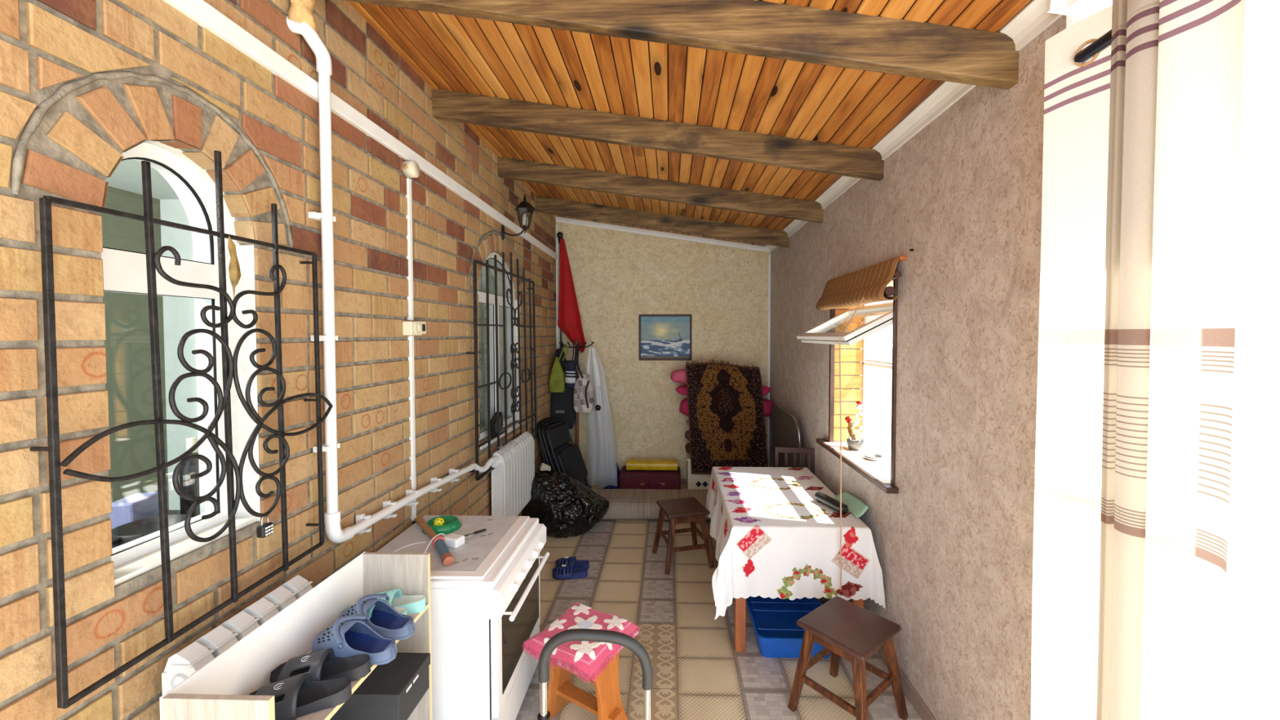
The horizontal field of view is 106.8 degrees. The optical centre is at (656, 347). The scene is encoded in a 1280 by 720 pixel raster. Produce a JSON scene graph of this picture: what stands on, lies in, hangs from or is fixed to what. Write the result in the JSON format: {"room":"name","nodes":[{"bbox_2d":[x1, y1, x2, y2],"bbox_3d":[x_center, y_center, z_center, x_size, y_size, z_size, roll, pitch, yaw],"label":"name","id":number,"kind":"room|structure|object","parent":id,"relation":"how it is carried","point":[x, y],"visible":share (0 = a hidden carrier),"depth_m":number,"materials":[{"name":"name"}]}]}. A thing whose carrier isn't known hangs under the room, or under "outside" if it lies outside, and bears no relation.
{"room":"enclosed porch","nodes":[
{"label":"enclosed porch","id":0,"kind":"room"},
{"bbox_2d":[99,159,198,510],"bbox_3d":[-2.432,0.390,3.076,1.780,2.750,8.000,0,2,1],"label":"window pane","id":1,"kind":"structure","parent":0,"point":[129,384],"depth_m":3.05,"materials":[{"name":"glass"}]},
{"bbox_2d":[477,260,494,429],"bbox_3d":[-1.595,-0.013,4.074,0.042,1.700,1.401,0,2,1],"label":"window","id":2,"kind":"structure","parent":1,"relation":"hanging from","point":[482,308],"depth_m":4.36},
{"bbox_2d":[0,0,556,719],"bbox_3d":[-1.440,0.087,2.284,0.223,3.400,7.685,0,2,1],"label":"wall","id":3,"kind":"structure","parent":0,"point":[84,83],"depth_m":1.59,"materials":[{"name":"brick"}]},
{"bbox_2d":[101,142,257,586],"bbox_3d":[-1.444,0.017,1.395,0.140,1.208,0.433,0,2,1],"label":"window","id":4,"kind":"structure","parent":3,"relation":"in","point":[124,271],"depth_m":1.48,"materials":[{"name":"white plastic"}]},
{"bbox_2d":[30,150,333,708],"bbox_3d":[-1.315,0.103,1.438,0.077,1.366,0.834,0,2,1],"label":"window grille","id":5,"kind":"object","parent":3,"relation":"in","point":[229,362],"visible":1,"depth_m":1.31,"materials":[{"name":"metal"}]},
{"bbox_2d":[227,235,240,297],"bbox_3d":[-1.278,-0.243,1.439,0.013,0.185,0.040,0,2,1],"label":"dried leaf","id":6,"kind":"object","parent":5,"relation":"attached to","point":[234,271],"visible":1,"depth_m":1.43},
{"bbox_2d":[256,515,273,537],"bbox_3d":[-1.278,0.579,1.548,0.028,0.073,0.040,0,2,1],"label":"padlock","id":7,"kind":"object","parent":5,"relation":"hanging from","point":[265,529],"visible":1,"depth_m":1.54,"materials":[{"name":"black metal"}]},
{"bbox_2d":[161,574,312,695],"bbox_3d":[-1.269,1.103,1.493,0.107,0.572,0.441,0,2,1],"label":"radiator","id":8,"kind":"object","parent":3,"relation":"attached to","point":[180,666],"visible":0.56,"depth_m":1.40,"materials":[{"name":"metal"}]},
{"bbox_2d":[163,0,557,259],"bbox_3d":[-1.321,-1.017,2.413,0.030,0.065,6.810,0,2,1],"label":"cable trunking","id":9,"kind":"object","parent":3,"relation":"attached to","point":[206,15],"visible":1,"depth_m":1.80,"materials":[{"name":"white plastic"}]},
{"bbox_2d":[284,15,498,543],"bbox_3d":[-1.282,-0.164,2.660,0.093,2.151,1.829,0,2,3],"label":"pipe","id":10,"kind":"object","parent":3,"relation":"attached to","point":[335,534],"visible":0.94,"depth_m":1.87,"materials":[{"name":"white plastic"}]},
{"bbox_2d":[288,0,317,32],"bbox_3d":[-1.301,-1.260,1.760,0.055,0.152,0.114,0,2,1],"label":"plug","id":11,"kind":"object","parent":10,"relation":"attached to","point":[300,11],"visible":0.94,"depth_m":1.73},
{"bbox_2d":[401,160,419,177],"bbox_3d":[-1.299,-0.942,2.509,0.051,0.086,0.087,0,2,1],"label":"junction box","id":12,"kind":"object","parent":3,"relation":"attached to","point":[411,169],"visible":1,"depth_m":2.48,"materials":[{"name":"beige plastic"}]},
{"bbox_2d":[405,177,416,520],"bbox_3d":[-1.323,0.020,2.554,0.020,1.838,0.028,0,2,1],"label":"cable trunking","id":13,"kind":"object","parent":3,"relation":"attached to","point":[410,254],"visible":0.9,"depth_m":2.54,"materials":[{"name":"white plastic"}]},
{"bbox_2d":[402,320,426,335],"bbox_3d":[-1.297,-0.105,2.562,0.054,0.077,0.180,0,2,1],"label":"switch","id":14,"kind":"object","parent":3,"relation":"attached to","point":[416,327],"visible":1,"depth_m":2.50,"materials":[{"name":"beige plastic"}]},
{"bbox_2d":[414,320,426,333],"bbox_3d":[-1.306,-0.110,2.618,0.034,0.070,0.070,0,2,1],"label":"switch plate","id":15,"kind":"object","parent":14,"relation":"attached to","point":[423,324],"depth_m":2.61,"materials":[{"name":"beige plastic"}]},
{"bbox_2d":[477,252,522,449],"bbox_3d":[-1.338,-0.024,3.967,0.120,1.528,0.980,0,2,1],"label":"window","id":16,"kind":"structure","parent":3,"relation":"in","point":[482,295],"depth_m":3.95,"materials":[{"name":"white plastic"}]},
{"bbox_2d":[490,412,503,438],"bbox_3d":[-1.280,0.615,3.773,0.054,0.185,0.227,0,2,1],"label":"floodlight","id":17,"kind":"object","parent":16,"relation":"on","point":[494,420],"visible":0.52,"depth_m":3.72,"materials":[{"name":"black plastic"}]},
{"bbox_2d":[466,252,537,480],"bbox_3d":[-1.256,0.058,4.008,0.082,1.719,1.475,0,2,1],"label":"window grille","id":18,"kind":"object","parent":3,"relation":"in","point":[513,379],"visible":1,"depth_m":3.85,"materials":[{"name":"metal"}]},
{"bbox_2d":[491,431,534,515],"bbox_3d":[-1.204,1.104,4.000,0.107,0.630,0.872,0,2,1],"label":"radiator","id":19,"kind":"object","parent":3,"relation":"attached to","point":[513,476],"visible":0.87,"depth_m":3.86,"materials":[{"name":"metal"}]},
{"bbox_2d":[502,427,524,439],"bbox_3d":[-1.254,0.750,4.156,0.050,0.020,0.420,0,2,1],"label":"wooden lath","id":20,"kind":"object","parent":19,"relation":"on","point":[509,435],"visible":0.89,"depth_m":4.08,"materials":[{"name":"brown wood"}]},
{"bbox_2d":[501,194,535,239],"bbox_3d":[-1.147,-1.085,3.952,0.282,0.382,0.159,0,2,1],"label":"wall lantern","id":21,"kind":"object","parent":3,"relation":"attached to","point":[524,206],"visible":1,"depth_m":3.94,"materials":[{"name":"black metal"}]},
{"bbox_2d":[521,601,641,683],"bbox_3d":[-0.348,1.350,2.231,0.418,0.076,0.419,1,2,29],"label":"seat cushion","id":22,"kind":"object","parent":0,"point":[586,657],"visible":0.84,"depth_m":2.14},
{"bbox_2d":[555,217,770,479],"bbox_3d":[0.074,-0.040,5.941,3.121,3.450,0.200,0,2,1],"label":"wall","id":23,"kind":"structure","parent":0,"point":[618,277],"depth_m":5.83,"materials":[{"name":"paint"}]},
{"bbox_2d":[555,223,559,348],"bbox_3d":[-1.225,0.087,5.864,0.028,3.200,0.028,0,2,1],"label":"trim","id":24,"kind":"structure","parent":23,"relation":"attached to","point":[557,224],"depth_m":5.83,"materials":[{"name":"white plastic"}]},
{"bbox_2d":[556,231,585,352],"bbox_3d":[-1.030,0.139,5.727,0.356,3.063,0.088,0,2,15],"label":"flag","id":25,"kind":"object","parent":23,"relation":"attached to","point":[569,322],"visible":0.94,"depth_m":5.70,"materials":[{"name":"red fabric"}]},
{"bbox_2d":[581,478,686,484],"bbox_3d":[0.071,1.657,5.879,2.621,0.060,0.018,0,2,1],"label":"baseboard","id":26,"kind":"structure","parent":23,"relation":"attached to","point":[589,480],"depth_m":5.89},
{"bbox_2d":[555,216,769,252],"bbox_3d":[0.070,-1.376,5.779,2.621,0.443,0.050,0,2,1],"label":"trim","id":27,"kind":"structure","parent":23,"relation":"attached to","point":[561,220],"depth_m":5.78,"materials":[{"name":"white plastic"}]},
{"bbox_2d":[639,314,692,360],"bbox_3d":[0.104,-0.123,5.826,0.648,0.563,0.024,0,2,1],"label":"painting","id":28,"kind":"object","parent":23,"relation":"attached to","point":[664,337],"visible":1,"depth_m":5.83,"materials":[{"name":"blue paint"}]},
{"bbox_2d":[766,253,770,466],"bbox_3d":[1.367,0.274,5.803,0.028,2.830,0.028,0,2,1],"label":"trim","id":29,"kind":"structure","parent":23,"relation":"attached to","point":[769,254],"depth_m":5.79,"materials":[{"name":"white plastic"}]},
{"bbox_2d":[347,0,1033,246],"bbox_3d":[0.083,-1.372,2.607,3.410,0.611,6.790,0,2,1],"label":"ceiling","id":30,"kind":"structure","parent":0,"point":[779,97],"depth_m":2.39,"materials":[{"name":"brown wood"}]},
{"bbox_2d":[430,88,884,181],"bbox_3d":[-0.012,-1.248,2.778,2.731,0.563,0.055,0,2,1],"label":"ceiling beam","id":31,"kind":"structure","parent":30,"relation":"attached to","point":[855,162],"depth_m":2.75,"materials":[{"name":"wood"}]},
{"bbox_2d":[496,156,823,222],"bbox_3d":[0.016,-1.279,3.844,2.731,0.560,0.055,0,2,1],"label":"ceiling beam","id":32,"kind":"structure","parent":30,"relation":"attached to","point":[533,171],"depth_m":3.82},
{"bbox_2d":[534,195,789,247],"bbox_3d":[0.043,-1.310,4.928,2.731,0.560,0.055,0,2,1],"label":"ceiling beam","id":33,"kind":"structure","parent":30,"relation":"attached to","point":[708,228],"depth_m":4.90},
{"bbox_2d":[342,0,1018,89],"bbox_3d":[-0.039,-1.216,1.728,2.731,0.570,0.055,0,2,1],"label":"ceiling beam","id":34,"kind":"structure","parent":30,"relation":"attached to","point":[783,31],"depth_m":1.69,"materials":[{"name":"wood"}]},
{"bbox_2d":[1074,29,1111,63],"bbox_3d":[1.212,-0.898,0.740,0.117,0.246,1.192,0,2,1],"label":"curtain rod","id":35,"kind":"object","parent":30,"relation":"hanging from","point":[1104,41],"visible":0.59,"depth_m":1.27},
{"bbox_2d":[1031,0,1245,719],"bbox_3d":[1.172,0.447,1.192,0.112,2.700,0.498,0,2,8],"label":"curtain","id":36,"kind":"object","parent":35,"relation":"hanging from","point":[1142,136],"visible":1,"depth_m":1.11,"materials":[{"name":"fabric"}]},
{"bbox_2d":[515,483,921,719],"bbox_3d":[0.348,1.847,1.914,3.800,0.100,8.140,0,2,1],"label":"floor","id":37,"kind":"structure","parent":0,"point":[699,673],"depth_m":2.81,"materials":[{"name":"beige tile"}]},
{"bbox_2d":[159,551,432,719],"bbox_3d":[-1.022,1.308,1.491,0.260,1.002,0.745,0,2,1],"label":"shoe shelf","id":38,"kind":"object","parent":37,"relation":"on","point":[220,690],"visible":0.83,"depth_m":1.47,"materials":[{"name":"grey wood"}]},
{"bbox_2d":[248,673,351,719],"bbox_3d":[-0.995,0.958,1.313,0.262,0.087,0.113,0,2,-15],"label":"sandal","id":39,"kind":"object","parent":38,"relation":"on","point":[296,696],"visible":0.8,"depth_m":1.31,"materials":[{"name":"grey plastic"}]},
{"bbox_2d":[269,648,370,683],"bbox_3d":[-1.003,0.956,1.419,0.262,0.087,0.113,0,2,-10],"label":"sandal","id":40,"kind":"object","parent":38,"relation":"on","point":[321,665],"visible":0.8,"depth_m":1.42,"materials":[{"name":"grey plastic"}]},
{"bbox_2d":[311,614,397,665],"bbox_3d":[-0.969,0.933,1.519,0.281,0.125,0.130,0,2,14],"label":"clog","id":41,"kind":"object","parent":38,"relation":"on","point":[348,636],"visible":0.94,"depth_m":1.51,"materials":[{"name":"blue rubber"}]},
{"bbox_2d":[338,594,415,639],"bbox_3d":[-0.972,0.929,1.640,0.282,0.126,0.131,0,2,17],"label":"clog","id":42,"kind":"object","parent":38,"relation":"on","point":[385,620],"visible":0.76,"depth_m":1.64,"materials":[{"name":"blue rubber"}]},
{"bbox_2d":[346,598,407,617],"bbox_3d":[-1.015,0.952,1.719,0.235,0.077,0.100,0,2,10],"label":"slipper","id":43,"kind":"object","parent":38,"relation":"on","point":[403,611],"visible":0.1,"depth_m":1.72,"materials":[{"name":"green rubber"}]},
{"bbox_2d":[329,652,430,719],"bbox_3d":[-0.975,1.166,1.617,0.315,0.125,0.201,0,2,1],"label":"shoe box","id":44,"kind":"object","parent":38,"relation":"on","point":[393,689],"visible":0.69,"depth_m":1.55,"materials":[{"name":"grey cardboard"}]},
{"bbox_2d":[366,588,426,613],"bbox_3d":[-0.990,0.951,1.784,0.235,0.077,0.100,0,2,-3],"label":"slipper","id":45,"kind":"object","parent":38,"relation":"on","point":[413,603],"visible":0.47,"depth_m":1.79,"materials":[{"name":"green rubber"}]},
{"bbox_2d":[376,515,549,719],"bbox_3d":[-0.946,1.355,2.304,0.710,0.862,0.690,0,2,1],"label":"gas stove","id":46,"kind":"object","parent":37,"relation":"on","point":[486,604],"visible":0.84,"depth_m":2.01,"materials":[{"name":"white metal"}]},
{"bbox_2d":[393,533,446,552],"bbox_3d":[-1.102,0.908,2.142,0.197,0.056,0.281,0,2,1],"label":"charging cable","id":47,"kind":"object","parent":46,"relation":"on","point":[440,533],"visible":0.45,"depth_m":2.22,"materials":[{"name":"white plastic"}]},
{"bbox_2d":[414,516,453,566],"bbox_3d":[-1.062,0.910,2.270,0.062,0.057,0.580,-1,2,-38],"label":"hammer","id":48,"kind":"object","parent":46,"relation":"on","point":[438,543],"visible":1,"depth_m":2.18,"materials":[{"name":"brown wood"}]},
{"bbox_2d":[422,515,462,535],"bbox_3d":[-1.103,0.909,2.441,0.188,0.040,0.188,0,2,1],"label":"bowl","id":49,"kind":"object","parent":46,"relation":"on","point":[451,523],"visible":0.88,"depth_m":2.41,"materials":[{"name":"green plastic"}]},
{"bbox_2d":[433,517,444,525],"bbox_3d":[-1.113,0.895,2.425,0.052,0.052,0.052,0,2,1],"label":"ball","id":50,"kind":"object","parent":49,"relation":"in","point":[438,521],"visible":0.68,"depth_m":2.41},
{"bbox_2d":[444,533,472,548],"bbox_3d":[-0.946,0.912,2.246,0.119,0.044,0.090,0,2,1],"label":"charger","id":51,"kind":"object","parent":46,"relation":"on","point":[451,540],"visible":0.91,"depth_m":2.22,"materials":[{"name":"white plastic"}]},
{"bbox_2d":[537,417,552,471],"bbox_3d":[-1.106,1.236,5.146,0.263,0.923,0.467,0,2,7],"label":"folding chair","id":52,"kind":"object","parent":37,"relation":"on","point":[547,418],"visible":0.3,"depth_m":4.95,"materials":[{"name":"black metal"}]},
{"bbox_2d":[537,418,566,471],"bbox_3d":[-1.053,1.245,5.114,0.317,0.909,0.467,0,2,10],"label":"folding chair","id":53,"kind":"object","parent":37,"relation":"on","point":[549,420],"visible":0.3,"depth_m":4.92,"materials":[{"name":"black metal"}]},
{"bbox_2d":[541,420,581,482],"bbox_3d":[-0.990,1.252,5.083,0.352,0.898,0.467,0,2,13],"label":"folding chair","id":54,"kind":"object","parent":37,"relation":"on","point":[557,451],"visible":0.36,"depth_m":4.91,"materials":[{"name":"black metal"}]},
{"bbox_2d":[524,470,609,537],"bbox_3d":[-0.855,1.449,4.480,0.723,0.548,0.578,1,2,24],"label":"garbage bag","id":55,"kind":"object","parent":37,"relation":"on","point":[566,506],"visible":0.92,"depth_m":4.29,"materials":[{"name":"black"}]},
{"bbox_2d":[539,462,551,471],"bbox_3d":[-1.100,1.190,4.685,0.114,0.100,0.078,-1,2,-21],"label":"scrap","id":56,"kind":"object","parent":55,"relation":"on","point":[543,467],"visible":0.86,"depth_m":4.66,"materials":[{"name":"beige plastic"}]},
{"bbox_2d":[545,421,589,487],"bbox_3d":[-0.917,1.258,5.052,0.380,0.889,0.468,0,2,16],"label":"folding chair","id":57,"kind":"object","parent":37,"relation":"on","point":[571,459],"visible":0.78,"depth_m":5.01,"materials":[{"name":"black plastic"}]},
{"bbox_2d":[551,564,587,579],"bbox_3d":[-0.665,1.705,3.624,0.270,0.087,0.111,0,2,0],"label":"slipper","id":58,"kind":"object","parent":37,"relation":"on","point":[563,571],"visible":1,"depth_m":3.60,"materials":[{"name":"blue rubber"}]},
{"bbox_2d":[555,556,589,568],"bbox_3d":[-0.670,1.702,3.755,0.270,0.087,0.111,0,2,3],"label":"slipper","id":59,"kind":"object","parent":37,"relation":"on","point":[566,560],"visible":0.79,"depth_m":3.75,"materials":[{"name":"blue plastic"}]},
{"bbox_2d":[559,340,594,488],"bbox_3d":[-0.964,0.803,5.662,0.366,1.780,0.338,-2,2,-45],"label":"coat stand","id":60,"kind":"object","parent":37,"relation":"on","point":[576,342],"visible":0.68,"depth_m":5.65,"materials":[{"name":"black plastic"}]},
{"bbox_2d":[548,343,568,392],"bbox_3d":[-1.133,0.232,5.440,0.223,0.554,0.105,0,2,1],"label":"shopping bag","id":61,"kind":"object","parent":60,"relation":"hanging from","point":[557,377],"visible":0.99,"depth_m":5.40,"materials":[{"name":"fabric"}]},
{"bbox_2d":[553,348,565,372],"bbox_3d":[-1.156,0.163,5.639,0.143,0.301,0.091,0,2,1],"label":"strap","id":62,"kind":"object","parent":60,"relation":"hanging from","point":[562,362],"visible":0.51,"depth_m":5.61,"materials":[{"name":"black fabric"}]},
{"bbox_2d":[550,343,575,429],"bbox_3d":[-1.103,0.454,5.572,0.294,1.003,0.110,0,2,1],"label":"tote bag","id":63,"kind":"object","parent":60,"relation":"hanging from","point":[562,408],"visible":0.54,"depth_m":5.54,"materials":[{"name":"black fabric"}]},
{"bbox_2d":[564,344,576,387],"bbox_3d":[-0.978,0.208,5.398,0.134,0.491,0.125,0,2,1],"label":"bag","id":64,"kind":"object","parent":60,"relation":"hanging from","point":[571,375],"visible":0.99,"depth_m":5.35,"materials":[{"name":"blue fabric"}]},
{"bbox_2d":[573,343,594,412],"bbox_3d":[-0.832,0.348,5.399,0.238,0.775,0.159,0,2,1],"label":"shoulder bag","id":65,"kind":"object","parent":60,"relation":"hanging from","point":[584,393],"visible":1,"depth_m":5.37,"materials":[{"name":"grey fabric"}]},
{"bbox_2d":[547,650,627,719],"bbox_3d":[-0.344,1.563,2.234,0.400,0.450,0.300,1,2,31],"label":"stool","id":66,"kind":"object","parent":37,"relation":"on","point":[607,704],"visible":0.52,"depth_m":2.21,"materials":[{"name":"orange wood"}]},
{"bbox_2d":[551,631,639,679],"bbox_3d":[-0.344,1.353,2.228,0.376,0.040,0.376,1,2,32],"label":"cloth","id":67,"kind":"object","parent":66,"relation":"on","point":[634,631],"visible":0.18,"depth_m":2.07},
{"bbox_2d":[537,628,653,719],"bbox_3d":[-0.174,1.303,1.291,0.410,1.024,0.298,0,2,1],"label":"cart","id":68,"kind":"object","parent":37,"relation":"on","point":[624,640],"visible":1,"depth_m":1.32,"materials":[{"name":"black plastic"}]},
{"bbox_2d":[602,457,620,488],"bbox_3d":[-0.552,1.508,5.721,0.229,0.360,0.190,0,2,1],"label":"bag","id":69,"kind":"object","parent":37,"relation":"on","point":[611,471],"visible":0.95,"depth_m":5.64,"materials":[{"name":"plastic"}]},
{"bbox_2d":[619,465,680,489],"bbox_3d":[-0.078,1.567,5.662,0.715,0.228,0.375,0,2,1],"label":"suitcase","id":70,"kind":"object","parent":37,"relation":"on","point":[628,479],"visible":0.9,"depth_m":5.51,"materials":[{"name":"red fabric"}]},
{"bbox_2d":[626,457,677,470],"bbox_3d":[-0.056,1.388,5.644,0.600,0.116,0.200,0,2,1],"label":"packet","id":71,"kind":"object","parent":70,"relation":"on","point":[632,464],"visible":1,"depth_m":5.55,"materials":[{"name":"plastic"}]},
{"bbox_2d":[595,488,711,519],"bbox_3d":[0.070,1.617,4.907,1.480,0.198,0.520,0,2,1],"label":"rug","id":72,"kind":"object","parent":37,"relation":"on","point":[624,504],"visible":0.5,"depth_m":4.76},
{"bbox_2d":[652,497,714,574],"bbox_3d":[0.207,1.519,3.890,0.401,0.454,0.407,0,2,-16],"label":"stool","id":73,"kind":"object","parent":37,"relation":"on","point":[687,509],"visible":1,"depth_m":3.77,"materials":[{"name":"brown wood"}]},
{"bbox_2d":[685,450,711,489],"bbox_3d":[0.802,1.466,5.634,0.905,0.395,0.420,0,2,1],"label":"chest","id":74,"kind":"object","parent":37,"relation":"on","point":[701,482],"visible":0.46,"depth_m":5.46,"materials":[{"name":"beige wood"}]},
{"bbox_2d":[684,442,690,453],"bbox_3d":[0.804,1.194,5.636,0.932,0.129,0.344,0,2,1],"label":"folded blanket","id":75,"kind":"object","parent":74,"relation":"on","point":[687,445],"visible":0.1,"depth_m":5.58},
{"bbox_2d":[684,430,767,440],"bbox_3d":[0.810,1.049,5.633,0.952,0.145,0.344,0,2,1],"label":"folded blanket","id":76,"kind":"object","parent":75,"relation":"on","point":[686,433],"visible":0.07,"depth_m":5.56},
{"bbox_3d":[0.806,0.904,5.628,0.919,0.128,0.347,0,2,1],"label":"folded blanket","id":77,"kind":"object","parent":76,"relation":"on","visible":0},
{"bbox_2d":[679,398,773,417],"bbox_3d":[0.827,0.703,5.623,1.122,0.261,0.347,0,2,1],"label":"quilt","id":78,"kind":"object","parent":77,"relation":"on","point":[683,409],"visible":0.16,"depth_m":5.50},
{"bbox_2d":[675,384,770,395],"bbox_3d":[0.781,0.504,5.620,1.118,0.135,0.327,0,2,1],"label":"quilt","id":79,"kind":"object","parent":78,"relation":"on","point":[682,389],"visible":0.2,"depth_m":5.51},
{"bbox_2d":[670,368,686,383],"bbox_3d":[0.547,0.338,5.620,0.773,0.177,0.309,0,2,1],"label":"pillow","id":80,"kind":"object","parent":79,"relation":"on","point":[677,375],"visible":0.21,"depth_m":5.50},
{"bbox_2d":[684,359,768,474],"bbox_3d":[0.795,0.783,5.426,0.948,1.294,0.186,0,2,0],"label":"carpet","id":81,"kind":"object","parent":80,"relation":"on","point":[726,416],"visible":0.94,"depth_m":5.38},
{"bbox_2d":[770,404,801,466],"bbox_3d":[1.299,1.166,4.762,0.090,1.089,1.144,0,2,1],"label":"leaning board","id":82,"kind":"object","parent":37,"relation":"on","point":[785,428],"visible":0.51,"depth_m":4.69,"materials":[{"name":"grey laminate"}]},
{"bbox_2d":[746,595,831,658],"bbox_3d":[0.808,1.663,3.045,0.460,0.202,0.745,0,2,1],"label":"crate","id":83,"kind":"object","parent":37,"relation":"on","point":[778,634],"visible":0.4,"depth_m":2.95,"materials":[{"name":"blue plastic"}]},
{"bbox_2d":[715,539,863,652],"bbox_3d":[0.841,1.386,3.349,0.760,0.742,1.220,0,2,1],"label":"table","id":84,"kind":"object","parent":37,"relation":"on","point":[740,604],"visible":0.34,"depth_m":2.76,"materials":[{"name":"brown wood"}]},
{"bbox_2d":[706,466,885,619],"bbox_3d":[0.817,1.259,3.316,0.977,0.497,1.346,0,2,1],"label":"tablecloth","id":85,"kind":"object","parent":84,"relation":"on","point":[775,540],"visible":0.93,"depth_m":2.72,"materials":[{"name":"fabric"}]},
{"bbox_2d":[814,491,848,514],"bbox_3d":[1.108,0.987,3.019,0.067,0.062,0.255,0,2,-17],"label":"speaker","id":86,"kind":"object","parent":85,"relation":"on","point":[820,496],"visible":0.91,"depth_m":2.98},
{"bbox_2d":[833,490,868,518],"bbox_3d":[1.241,0.989,3.053,0.086,0.061,0.430,0,2,1],"label":"paper sheet","id":87,"kind":"object","parent":85,"relation":"on","point":[857,508],"visible":0.86,"depth_m":3.00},
{"bbox_2d":[774,446,814,475],"bbox_3d":[1.146,1.300,3.881,0.360,0.886,0.404,0,2,9],"label":"dining chair","id":88,"kind":"object","parent":37,"relation":"on","point":[795,451],"visible":0.31,"depth_m":4.04,"materials":[{"name":"brown wood"}]},
{"bbox_2d":[787,595,908,719],"bbox_3d":[0.931,1.563,2.313,0.407,0.454,0.401,-1,2,-39],"label":"stool","id":89,"kind":"object","parent":37,"relation":"on","point":[847,630],"visible":1,"depth_m":2.27,"materials":[{"name":"brown wood"}]},
{"bbox_2d":[768,14,1093,719],"bbox_3d":[1.438,0.246,3.758,0.220,3.000,4.508,0,2,1],"label":"wall","id":90,"kind":"structure","parent":0,"point":[954,546],"depth_m":2.06,"materials":[{"name":"paint"}]},
{"bbox_2d":[796,302,893,345],"bbox_3d":[1.258,-0.154,3.078,0.442,0.259,0.975,0,2,1],"label":"window","id":91,"kind":"structure","parent":90,"relation":"in","point":[868,320],"depth_m":2.94,"materials":[{"name":"white plastic"}]},
{"bbox_2d":[833,304,863,440],"bbox_3d":[1.447,0.145,3.601,0.225,1.126,0.016,0,2,1],"label":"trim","id":92,"kind":"structure","parent":90,"relation":"attached to","point":[849,397],"depth_m":3.60,"materials":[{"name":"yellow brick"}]},
{"bbox_2d":[816,438,898,493],"bbox_3d":[1.397,0.749,3.149,0.301,0.035,1.220,0,2,1],"label":"window sill","id":93,"kind":"structure","parent":90,"relation":"attached to","point":[878,473],"depth_m":3.00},
{"bbox_2d":[844,400,866,450],"bbox_3d":[1.425,0.551,3.388,0.132,0.348,0.177,0,2,1],"label":"potted plant","id":94,"kind":"object","parent":93,"relation":"on","point":[855,443],"visible":1,"depth_m":3.35,"materials":[{"name":"white ceramic"}]},
{"bbox_2d":[863,453,884,461],"bbox_3d":[1.425,0.721,3.115,0.120,0.022,0.120,0,2,1],"label":"saucer","id":95,"kind":"object","parent":93,"relation":"on","point":[873,457],"visible":1,"depth_m":3.11,"materials":[{"name":"ceramic"}]},
{"bbox_2d":[816,255,906,589],"bbox_3d":[1.170,0.427,3.044,0.277,1.838,1.120,0,2,1],"label":"blind","id":96,"kind":"object","parent":90,"relation":"attached to","point":[867,285],"visible":1,"depth_m":2.73,"materials":[{"name":"orange wood"}]},
{"bbox_2d":[828,269,897,484],"bbox_3d":[1.315,0.149,3.092,0.032,1.170,1.048,0,2,1],"label":"trim","id":97,"kind":"structure","parent":90,"relation":"attached to","point":[832,313],"depth_m":2.59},
{"bbox_2d":[861,295,893,457],"bbox_3d":[1.573,0.174,3.087,0.066,1.200,1.080,0,2,1],"label":"window","id":98,"kind":"structure","parent":90,"relation":"in","point":[868,362],"depth_m":3.58,"materials":[{"name":"white plastic"}]},
{"bbox_2d":[847,600,936,719],"bbox_3d":[1.317,1.708,3.702,0.018,0.079,4.308,0,2,1],"label":"baseboard","id":99,"kind":"structure","parent":90,"relation":"attached to","point":[911,693],"depth_m":2.36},
{"bbox_2d":[764,0,1080,252],"bbox_3d":[1.292,-1.135,3.589,0.066,0.074,4.378,0,2,1],"label":"trim","id":100,"kind":"structure","parent":90,"relation":"attached to","point":[1027,24],"depth_m":2.13,"materials":[{"name":"white plastic"}]},
{"bbox_2d":[1220,0,1273,719],"bbox_3d":[1.692,0.307,1.558,0.400,3.000,0.120,0,2,1],"label":"wall","id":101,"kind":"structure","parent":0,"point":[1258,29],"depth_m":1.49,"materials":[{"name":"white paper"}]},
{"bbox_2d":[1046,0,1259,17],"bbox_3d":[1.489,-1.029,1.433,0.560,0.166,0.066,0,2,1],"label":"trim","id":102,"kind":"structure","parent":101,"relation":"attached to","point":[1084,8],"depth_m":1.46,"materials":[{"name":"white plastic"}]},
{"label":"outside","id":103,"kind":"structure","parent":0,"visible":0},
{"bbox_2d":[870,404,1279,719],"bbox_3d":[8.025,2.022,2.851,12.100,0.100,22.000,0,2,1],"label":"ground","id":104,"kind":"structure","parent":103,"point":[1264,660],"depth_m":3.06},
{"bbox_2d":[859,343,1279,627],"bbox_3d":[4.382,0.925,7.018,0.060,1.860,9.800,0,2,1],"label":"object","id":105,"kind":"object","parent":104,"relation":"on","point":[1265,543],"visible":0.16,"depth_m":3.33,"materials":[{"name":"white plastic"}]},
{"bbox_3d":[-1.532,0.390,3.053,0.020,2.750,8.000,0,2,1],"label":"wall","id":106,"kind":"structure","parent":0,"visible":0},
{"bbox_2d":[111,510,180,553],"bbox_3d":[-1.733,0.650,1.464,0.420,0.040,0.700,0,2,1],"label":"shelf","id":107,"kind":"object","parent":106,"relation":"attached to","point":[169,512],"visible":0.02,"depth_m":1.79,"materials":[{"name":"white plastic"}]},
{"bbox_2d":[109,492,159,528],"bbox_3d":[-1.858,0.578,1.685,0.080,0.090,0.130,0,2,-16],"label":"storage box","id":108,"kind":"object","parent":107,"relation":"on","point":[137,506],"visible":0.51,"depth_m":1.65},
{"bbox_2d":[111,513,191,549],"bbox_3d":[-1.662,0.602,1.508,0.190,0.053,0.296,0,2,1],"label":"frying pan","id":109,"kind":"object","parent":107,"relation":"on","point":[130,531],"visible":0.39,"depth_m":1.58,"materials":[{"name":"black metal"}]},
{"bbox_2d":[178,437,199,522],"bbox_3d":[-1.677,0.473,1.718,0.074,0.298,0.074,0,2,1],"label":"bottle","id":110,"kind":"object","parent":107,"relation":"on","point":[190,486],"visible":0.55,"depth_m":1.69,"materials":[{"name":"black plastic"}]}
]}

